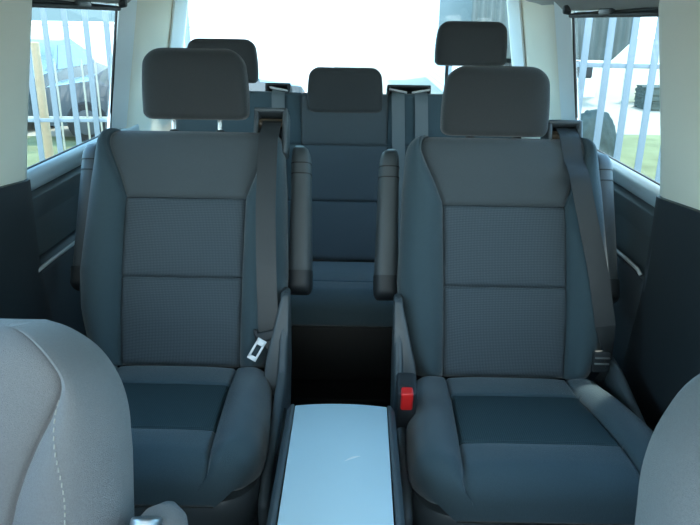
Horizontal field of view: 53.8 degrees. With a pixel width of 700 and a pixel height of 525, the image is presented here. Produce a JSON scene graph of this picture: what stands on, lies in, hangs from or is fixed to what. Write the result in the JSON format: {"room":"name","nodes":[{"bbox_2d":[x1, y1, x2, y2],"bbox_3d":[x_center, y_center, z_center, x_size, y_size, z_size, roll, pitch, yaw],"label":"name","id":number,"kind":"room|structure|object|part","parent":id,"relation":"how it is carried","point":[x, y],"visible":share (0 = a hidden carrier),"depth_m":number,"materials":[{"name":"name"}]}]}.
{"room":"vehicle interior","nodes":[
{"label":"vehicle interior","id":0,"kind":"room"},
{"bbox_2d":[117,365,565,381],"bbox_3d":[-0.051,0.807,1.464,1.820,0.060,4.020,1,20,0],"label":"floor","id":1,"kind":"structure","parent":0,"point":[119,365],"depth_m":2.54,"materials":[{"name":"black carpet"}]},
{"bbox_2d":[0,318,187,524],"bbox_3d":[-0.521,0.576,0.775,0.620,0.821,0.786,1,20,0],"label":"seat","id":2,"kind":"object","parent":1,"relation":"on","point":[66,446],"visible":1,"depth_m":0.90,"materials":[{"name":"grey fabric"}]},
{"bbox_3d":[-0.260,0.337,0.878,0.040,0.041,0.044,1,20,0],"label":"adjuster knob","id":3,"kind":"part","parent":2,"relation":"part of","materials":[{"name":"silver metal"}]},
{"bbox_3d":[-0.250,0.413,0.796,0.084,0.093,0.340,1,20,0],"label":"armrest","id":4,"kind":"part","parent":2,"relation":"part of","materials":[{"name":"grey fabric"}]},
{"bbox_2d":[70,48,312,524],"bbox_3d":[-0.428,0.106,1.627,0.648,1.141,0.886,1,20,0],"label":"seat","id":5,"kind":"object","parent":1,"relation":"on","point":[183,271],"visible":0.84,"depth_m":1.76,"materials":[{"name":"grey fabric"}]},
{"bbox_3d":[-0.713,-0.131,1.894,0.064,0.371,0.220,1,20,0],"label":"armrest","id":6,"kind":"part","parent":5,"relation":"part of","materials":[{"name":"grey plastic"}]},
{"bbox_3d":[-0.473,-0.339,1.858,0.012,0.133,0.045,1,20,0],"label":"headrest post","id":7,"kind":"part","parent":5,"relation":"part of","materials":[{"name":"silver metal"}]},
{"bbox_3d":[-0.437,0.319,1.532,0.325,0.042,0.230,1,20,0],"label":"seat panel","id":8,"kind":"part","parent":5,"relation":"part of","materials":[{"name":"fabric"}]},
{"bbox_3d":[-0.431,0.048,1.784,0.312,0.398,0.184,1,20,0],"label":"panel","id":9,"kind":"part","parent":5,"relation":"part of","materials":[{"name":"fabric"}]},
{"bbox_3d":[-0.429,-0.032,1.829,0.536,0.609,0.370,1,20,0],"label":"backrest","id":10,"kind":"part","parent":5,"relation":"part of","materials":[{"name":"grey fabric"}]},
{"bbox_2d":[114,366,272,507],"bbox_3d":[-0.438,0.351,1.538,0.530,0.154,0.466,1,20,0],"label":"cushion","id":11,"kind":"object","parent":5,"relation":"on","point":[202,437],"depth_m":1.40,"materials":[{"name":"grey fabric"}]},
{"bbox_3d":[-0.349,-0.337,1.858,0.012,0.133,0.045,1,20,0],"label":"headrest post","id":12,"kind":"part","parent":5,"relation":"part of","materials":[{"name":"silver metal"}]},
{"bbox_3d":[-0.443,0.691,1.655,0.440,0.020,0.550,1,20,0],"label":"floor plate","id":13,"kind":"part","parent":5,"relation":"part of","materials":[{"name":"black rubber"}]},
{"bbox_3d":[-0.229,0.215,1.698,0.051,0.055,0.015,-17,27,-42],"label":"latch plate","id":14,"kind":"part","parent":5,"relation":"part of","materials":[{"name":"silver metal"}]},
{"bbox_3d":[-0.204,0.181,1.717,0.074,0.040,0.024,1,20,0],"label":"latch handle","id":15,"kind":"part","parent":5,"relation":"part of","materials":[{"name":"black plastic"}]},
{"bbox_2d":[254,108,289,159],"bbox_3d":[-0.211,-0.349,1.867,0.090,0.141,0.124,1,20,0],"label":"outlet","id":16,"kind":"object","parent":5,"relation":"attached to","point":[267,121],"depth_m":1.83,"materials":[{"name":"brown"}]},
{"bbox_3d":[-0.132,-0.120,1.891,0.064,0.371,0.220,1,20,0],"label":"armrest","id":17,"kind":"part","parent":5,"relation":"part of","materials":[{"name":"grey plastic"}]},
{"bbox_2d":[266,404,404,524],"bbox_3d":[-0.025,0.606,1.264,0.232,0.453,0.578,1,20,0],"label":"table","id":18,"kind":"object","parent":1,"relation":"on","point":[338,464],"visible":1,"depth_m":1.25,"materials":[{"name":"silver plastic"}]},
{"bbox_3d":[-0.131,0.563,1.246,0.019,0.363,0.570,1,20,0],"label":"rail","id":19,"kind":"part","parent":18,"relation":"part of","materials":[{"name":"grey plastic"}]},
{"bbox_3d":[0.082,0.567,1.245,0.019,0.363,0.570,1,20,0],"label":"rail","id":20,"kind":"part","parent":18,"relation":"part of","materials":[{"name":"grey plastic"}]},
{"bbox_2d":[177,21,511,406],"bbox_3d":[-0.028,-0.206,2.414,1.280,1.216,0.807,1,20,0],"label":"seat","id":21,"kind":"object","parent":1,"relation":"on","point":[341,335],"visible":0.47,"depth_m":2.54,"materials":[{"name":"grey fabric"}]},
{"bbox_2d":[265,83,291,91],"bbox_3d":[-0.271,-0.653,2.625,0.095,0.063,0.083,1,20,0],"label":"outlet","id":22,"kind":"object","parent":21,"relation":"attached to","point":[269,87],"depth_m":2.59,"materials":[{"name":"grey plastic"}]},
{"bbox_3d":[-0.037,0.383,2.523,1.200,0.032,0.500,1,20,0],"label":"floor plate","id":23,"kind":"part","parent":21,"relation":"part of","materials":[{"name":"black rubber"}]},
{"bbox_2d":[291,261,392,327],"bbox_3d":[-0.033,0.086,2.349,1.276,0.162,0.490,1,20,0],"label":"cushion","id":24,"kind":"object","parent":21,"relation":"on","point":[341,295],"depth_m":2.12,"materials":[{"name":"grey fabric"}]},
{"bbox_3d":[-0.026,-0.224,2.591,0.321,0.409,0.149,1,20,0],"label":"panel","id":25,"kind":"part","parent":21,"relation":"part of","materials":[{"name":"fabric"}]},
{"bbox_3d":[-0.024,-0.318,2.635,1.280,0.636,0.316,1,20,0],"label":"backrest","id":26,"kind":"part","parent":21,"relation":"part of","materials":[{"name":"grey fabric"}]},
{"bbox_2d":[386,85,430,95],"bbox_3d":[0.222,-0.645,2.622,0.164,0.063,0.083,1,20,0],"label":"outlet","id":27,"kind":"object","parent":21,"relation":"attached to","point":[392,90],"depth_m":2.58,"materials":[{"name":"grey plastic"}]},
{"bbox_3d":[0.362,-0.680,2.599,0.012,0.159,0.026,1,20,0],"label":"headrest post","id":28,"kind":"part","parent":21,"relation":"part of","materials":[{"name":"black plastic"}]},
{"bbox_2d":[373,66,652,524],"bbox_3d":[0.383,0.145,1.599,0.648,1.110,0.882,1,20,0],"label":"seat","id":29,"kind":"object","parent":1,"relation":"on","point":[503,279],"visible":0.98,"depth_m":1.72,"materials":[{"name":"grey fabric"}]},
{"bbox_3d":[0.098,-0.107,1.863,0.064,0.371,0.220,1,20,0],"label":"armrest","id":30,"kind":"part","parent":29,"relation":"part of","materials":[{"name":"grey plastic"}]},
{"bbox_3d":[0.392,-0.008,1.798,0.536,0.609,0.370,1,20,0],"label":"backrest","id":31,"kind":"part","parent":29,"relation":"part of","materials":[{"name":"grey fabric"}]},
{"bbox_3d":[0.390,0.071,1.753,0.312,0.398,0.184,1,20,0],"label":"panel","id":32,"kind":"part","parent":29,"relation":"part of","materials":[{"name":"fabric"}]},
{"bbox_2d":[406,376,652,524],"bbox_3d":[0.383,0.375,1.506,0.530,0.154,0.466,1,20,0],"label":"cushion","id":33,"kind":"object","parent":29,"relation":"on","point":[480,450],"depth_m":1.35,"materials":[{"name":"grey fabric"}]},
{"bbox_3d":[0.384,0.343,1.501,0.325,0.042,0.230,1,20,0],"label":"seat panel","id":34,"kind":"part","parent":29,"relation":"part of","materials":[{"name":"fabric"}]},
{"bbox_2d":[540,120,582,144],"bbox_3d":[0.562,-0.310,1.835,0.090,0.141,0.124,1,20,0],"label":"outlet","id":35,"kind":"object","parent":29,"relation":"attached to","point":[556,132],"depth_m":1.80,"materials":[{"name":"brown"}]},
{"bbox_3d":[0.680,-0.097,1.860,0.064,0.371,0.220,1,20,0],"label":"armrest","id":36,"kind":"part","parent":29,"relation":"part of","materials":[{"name":"grey plastic"}]},
{"bbox_2d":[635,374,699,524],"bbox_3d":[0.509,0.636,0.498,0.473,0.924,0.786,1,20,0],"label":"seat","id":37,"kind":"object","parent":1,"relation":"on","point":[669,482],"visible":1,"depth_m":0.65,"materials":[{"name":"grey fabric"}]},
{"bbox_3d":[0.782,0.381,1.382,0.020,0.823,3.870,1,20,0],"label":"wall","id":38,"kind":"structure","parent":0,"visible":0},
{"bbox_2d":[507,0,525,65],"bbox_3d":[0.700,-0.861,2.874,0.121,0.495,0.112,1,20,0],"label":"trim","id":39,"kind":"structure","parent":38,"relation":"attached to","point":[514,6],"depth_m":2.83,"materials":[{"name":"white plastic"}]},
{"bbox_2d":[506,0,560,138],"bbox_3d":[0.727,-0.391,2.791,0.174,1.335,0.700,1,20,0],"label":"trim","id":40,"kind":"structure","parent":38,"relation":"attached to","point":[538,21],"depth_m":2.59,"materials":[{"name":"beige plastic"}]},
{"bbox_2d":[554,2,579,119],"bbox_3d":[0.741,-0.679,2.362,0.119,0.495,0.136,1,20,0],"label":"trim","id":41,"kind":"structure","parent":38,"relation":"attached to","point":[563,23],"depth_m":2.36,"materials":[{"name":"white plastic"}]},
{"bbox_2d":[589,151,659,384],"bbox_3d":[0.761,0.020,2.109,0.053,0.657,1.360,1,20,0],"label":"door","id":42,"kind":"structure","parent":38,"relation":"in","point":[635,195],"depth_m":1.86,"materials":[{"name":"grey plastic"}]},
{"bbox_2d":[563,5,659,185],"bbox_3d":[0.738,-0.492,1.939,0.114,0.450,0.840,1,20,0],"label":"window","id":43,"kind":"structure","parent":42,"relation":"attached to","point":[603,12],"depth_m":1.93,"materials":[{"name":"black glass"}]},
{"bbox_3d":[0.707,-0.668,1.861,0.014,0.016,0.770,1,20,0],"label":"blind rail","id":44,"kind":"part","parent":43,"relation":"part of","materials":[{"name":"black rubber"}]},
{"bbox_3d":[0.774,-0.194,2.171,0.025,0.178,1.000,1,20,0],"label":"pocket panel","id":45,"kind":"part","parent":42,"relation":"part of","materials":[{"name":"grey plastic"}]},
{"bbox_2d":[621,196,699,431],"bbox_3d":[0.768,0.257,1.668,0.076,0.865,0.550,1,20,0],"label":"trim","id":46,"kind":"structure","parent":38,"relation":"attached to","point":[662,355],"depth_m":1.59,"materials":[{"name":"black plastic"}]},
{"bbox_2d":[659,0,699,209],"bbox_3d":[0.751,-0.347,1.446,0.170,0.520,0.375,1,20,0],"label":"trim","id":47,"kind":"structure","parent":38,"relation":"attached to","point":[679,20],"depth_m":1.50,"materials":[{"name":"beige plastic"}]},
{"bbox_3d":[-0.871,0.351,1.392,0.020,0.823,3.870,1,20,0],"label":"wall","id":48,"kind":"structure","parent":0,"visible":0},
{"bbox_2d":[0,0,31,185],"bbox_3d":[-0.813,-0.385,1.486,0.170,0.520,0.440,1,20,0],"label":"trim","id":49,"kind":"structure","parent":48,"relation":"attached to","point":[15,15],"depth_m":1.60,"materials":[{"name":"beige plastic"}]},
{"bbox_2d":[0,179,52,320],"bbox_3d":[-0.849,0.214,1.707,0.076,0.872,0.615,1,20,0],"label":"trim","id":50,"kind":"structure","parent":48,"relation":"attached to","point":[23,295],"depth_m":1.69,"materials":[{"name":"black plastic"}]},
{"bbox_2d":[27,124,139,336],"bbox_3d":[-0.829,-0.008,2.118,0.053,0.657,1.360,1,20,0],"label":"door","id":51,"kind":"structure","parent":48,"relation":"in","point":[55,182],"depth_m":1.96,"materials":[{"name":"grey plastic"}]},
{"bbox_3d":[-0.834,-0.223,2.180,0.025,0.178,1.000,1,20,0],"label":"pocket panel","id":52,"kind":"part","parent":51,"relation":"part of","materials":[{"name":"grey plastic"}]},
{"bbox_2d":[27,0,126,169],"bbox_3d":[-0.789,-0.531,1.980,0.114,0.450,0.780,1,20,0],"label":"window","id":53,"kind":"structure","parent":51,"relation":"attached to","point":[61,4],"depth_m":2.01,"materials":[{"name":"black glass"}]},
{"bbox_3d":[-0.753,-0.706,1.902,0.014,0.016,0.710,1,20,0],"label":"blind rail","id":54,"kind":"part","parent":53,"relation":"part of","materials":[{"name":"black rubber"}]},
{"bbox_2d":[107,0,136,128],"bbox_3d":[-0.781,-0.708,2.376,0.119,0.495,0.136,1,20,0],"label":"trim","id":55,"kind":"structure","parent":48,"relation":"attached to","point":[126,19],"depth_m":2.38,"materials":[{"name":"white plastic"}]},
{"bbox_2d":[124,0,188,130],"bbox_3d":[-0.773,-0.418,2.802,0.174,1.335,0.695,1,20,0],"label":"trim","id":56,"kind":"structure","parent":48,"relation":"attached to","point":[153,17],"depth_m":2.60,"materials":[{"name":"beige plastic"}]},
{"bbox_2d":[169,0,187,47],"bbox_3d":[-0.728,-0.886,2.882,0.121,0.495,0.112,1,20,0],"label":"trim","id":57,"kind":"structure","parent":48,"relation":"attached to","point":[179,11],"depth_m":2.84,"materials":[{"name":"white plastic"}]},
{"label":"outside","id":58,"kind":"structure","parent":0,"visible":0},
{"bbox_2d":[27,34,659,136],"bbox_3d":[0.256,-8.154,28.937,120.000,0.200,120.000,1,20,0],"label":"ground","id":59,"kind":"structure","parent":58,"point":[399,59],"depth_m":29.81,"materials":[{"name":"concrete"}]},
{"bbox_2d":[27,136,83,166],"bbox_3d":[-5.482,-1.282,8.948,7.000,0.020,4.400,1,20,0],"label":"lawn","id":60,"kind":"structure","parent":59,"relation":"on","point":[32,148],"depth_m":10.16,"materials":[{"name":"green plant"}]},
{"bbox_2d":[31,42,53,158],"bbox_3d":[-3.734,-1.872,8.400,0.107,1.550,0.110,1,20,0],"label":"wooden post","id":61,"kind":"object","parent":60,"relation":"on","point":[35,48],"visible":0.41,"depth_m":8.32,"materials":[{"name":"beige wood"}]},
{"bbox_2d":[28,60,107,149],"bbox_3d":[-4.561,-2.228,9.733,4.810,1.268,0.049,0,20,-3],"label":"fence","id":62,"kind":"object","parent":60,"relation":"on","point":[95,66],"visible":0.16,"depth_m":9.75,"materials":[{"name":"grey paint"}]},
{"bbox_3d":[-4.564,-2.058,9.803,4.810,0.040,0.030,0,20,-3],"label":"rail","id":63,"kind":"part","parent":62,"relation":"part of","materials":[{"name":"grey paint"}]},
{"bbox_2d":[28,4,189,160],"bbox_3d":[-3.973,-2.220,7.819,4.430,2.548,0.052,-1,20,-6],"label":"fence","id":64,"kind":"object","parent":60,"relation":"on","point":[36,119],"visible":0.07,"depth_m":7.92,"materials":[{"name":"blue paint"}]},
{"bbox_3d":[-3.983,-1.654,8.029,4.430,0.040,0.030,-1,20,-6],"label":"rail","id":65,"kind":"part","parent":64,"relation":"part of","materials":[{"name":"blue paint"}]},
{"bbox_2d":[28,37,107,126],"bbox_3d":[-5.939,-3.500,13.048,1.744,1.450,4.200,1,20,-1],"label":"car","id":66,"kind":"object","parent":59,"relation":"on","point":[57,45],"visible":0.09,"depth_m":12.47,"materials":[{"name":"grey paint"}]},
{"bbox_2d":[45,44,306,141],"bbox_3d":[-2.790,-2.843,11.333,4.200,1.450,1.744,-2,20,-7],"label":"car","id":67,"kind":"object","parent":59,"relation":"on","point":[103,79],"visible":0.19,"depth_m":10.46,"materials":[{"name":"grey metal"}]},
{"bbox_2d":[31,21,338,91],"bbox_3d":[-14.373,-5.011,16.567,28.200,1.700,0.350,1,20,0],"label":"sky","id":68,"kind":"structure","parent":59,"relation":"on","point":[289,51],"depth_m":16.22,"materials":[{"name":"white"}]},
{"bbox_2d":[425,0,599,97],"bbox_3d":[4.549,-7.725,20.126,4.700,5.000,6.600,1,20,0],"label":"house","id":69,"kind":"structure","parent":59,"relation":"on","point":[435,73],"depth_m":20.74,"materials":[{"name":"white"}]},
{"bbox_2d":[620,134,660,179],"bbox_3d":[5.815,-1.048,8.789,8.400,0.020,7.000,1,20,0],"label":"lawn","id":70,"kind":"structure","parent":59,"relation":"on","point":[630,142],"depth_m":10.41,"materials":[{"name":"green plant"}]},
{"bbox_2d":[439,0,632,77],"bbox_3d":[2.212,-2.697,8.672,1.898,3.100,3.000,1,20,0],"label":"box trailer","id":71,"kind":"object","parent":70,"relation":"on","point":[450,10],"visible":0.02,"depth_m":7.20,"materials":[{"name":"grey metal"}]},
{"bbox_2d":[580,109,616,156],"bbox_3d":[2.403,-0.989,6.941,0.486,1.082,0.482,1,20,0],"label":"clipped shrub","id":72,"kind":"object","parent":70,"relation":"on","point":[608,133],"visible":0.2,"depth_m":6.66,"materials":[{"name":"green plant"}]},
{"bbox_2d":[576,11,660,182],"bbox_3d":[3.437,-1.401,6.057,3.763,2.398,0.048,3,20,6],"label":"fence","id":73,"kind":"object","parent":70,"relation":"on","point":[583,64],"visible":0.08,"depth_m":6.10,"materials":[{"name":"blue paint"}]},
{"bbox_3d":[3.442,-1.678,5.968,3.762,0.040,0.030,3,20,6],"label":"rail","id":74,"kind":"part","parent":73,"relation":"part of","materials":[{"name":"blue paint"}]},
{"bbox_2d":[621,63,659,101],"bbox_3d":[13.823,-4.348,17.098,14.200,0.930,0.350,1,20,0],"label":"wall","id":75,"kind":"structure","parent":59,"relation":"on","point":[640,76],"depth_m":16.99,"materials":[{"name":"beige paint"}]},
{"bbox_2d":[633,85,659,110],"bbox_3d":[10.704,-3.725,15.845,8.060,0.524,0.840,1,20,0],"label":"hedge","id":76,"kind":"object","parent":59,"relation":"on","point":[640,93],"visible":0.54,"depth_m":15.74,"materials":[{"name":"green plant"}]},
{"bbox_3d":[-0.026,-0.624,1.371,1.740,0.030,3.240,1,20,0],"label":"ceiling","id":77,"kind":"structure","parent":0,"visible":0},
{"bbox_2d":[64,0,130,4],"bbox_3d":[-0.757,-0.598,1.426,0.123,0.088,3.030,1,20,0],"label":"trim","id":78,"kind":"structure","parent":77,"relation":"attached to","point":[115,2],"depth_m":2.12,"materials":[{"name":"grey plastic"}]},
{"bbox_2d":[526,0,658,11],"bbox_3d":[0.703,-0.572,1.418,0.123,0.088,3.030,1,20,0],"label":"trim","id":79,"kind":"structure","parent":77,"relation":"attached to","point":[575,5],"depth_m":1.95,"materials":[{"name":"grey plastic"}]}
]}

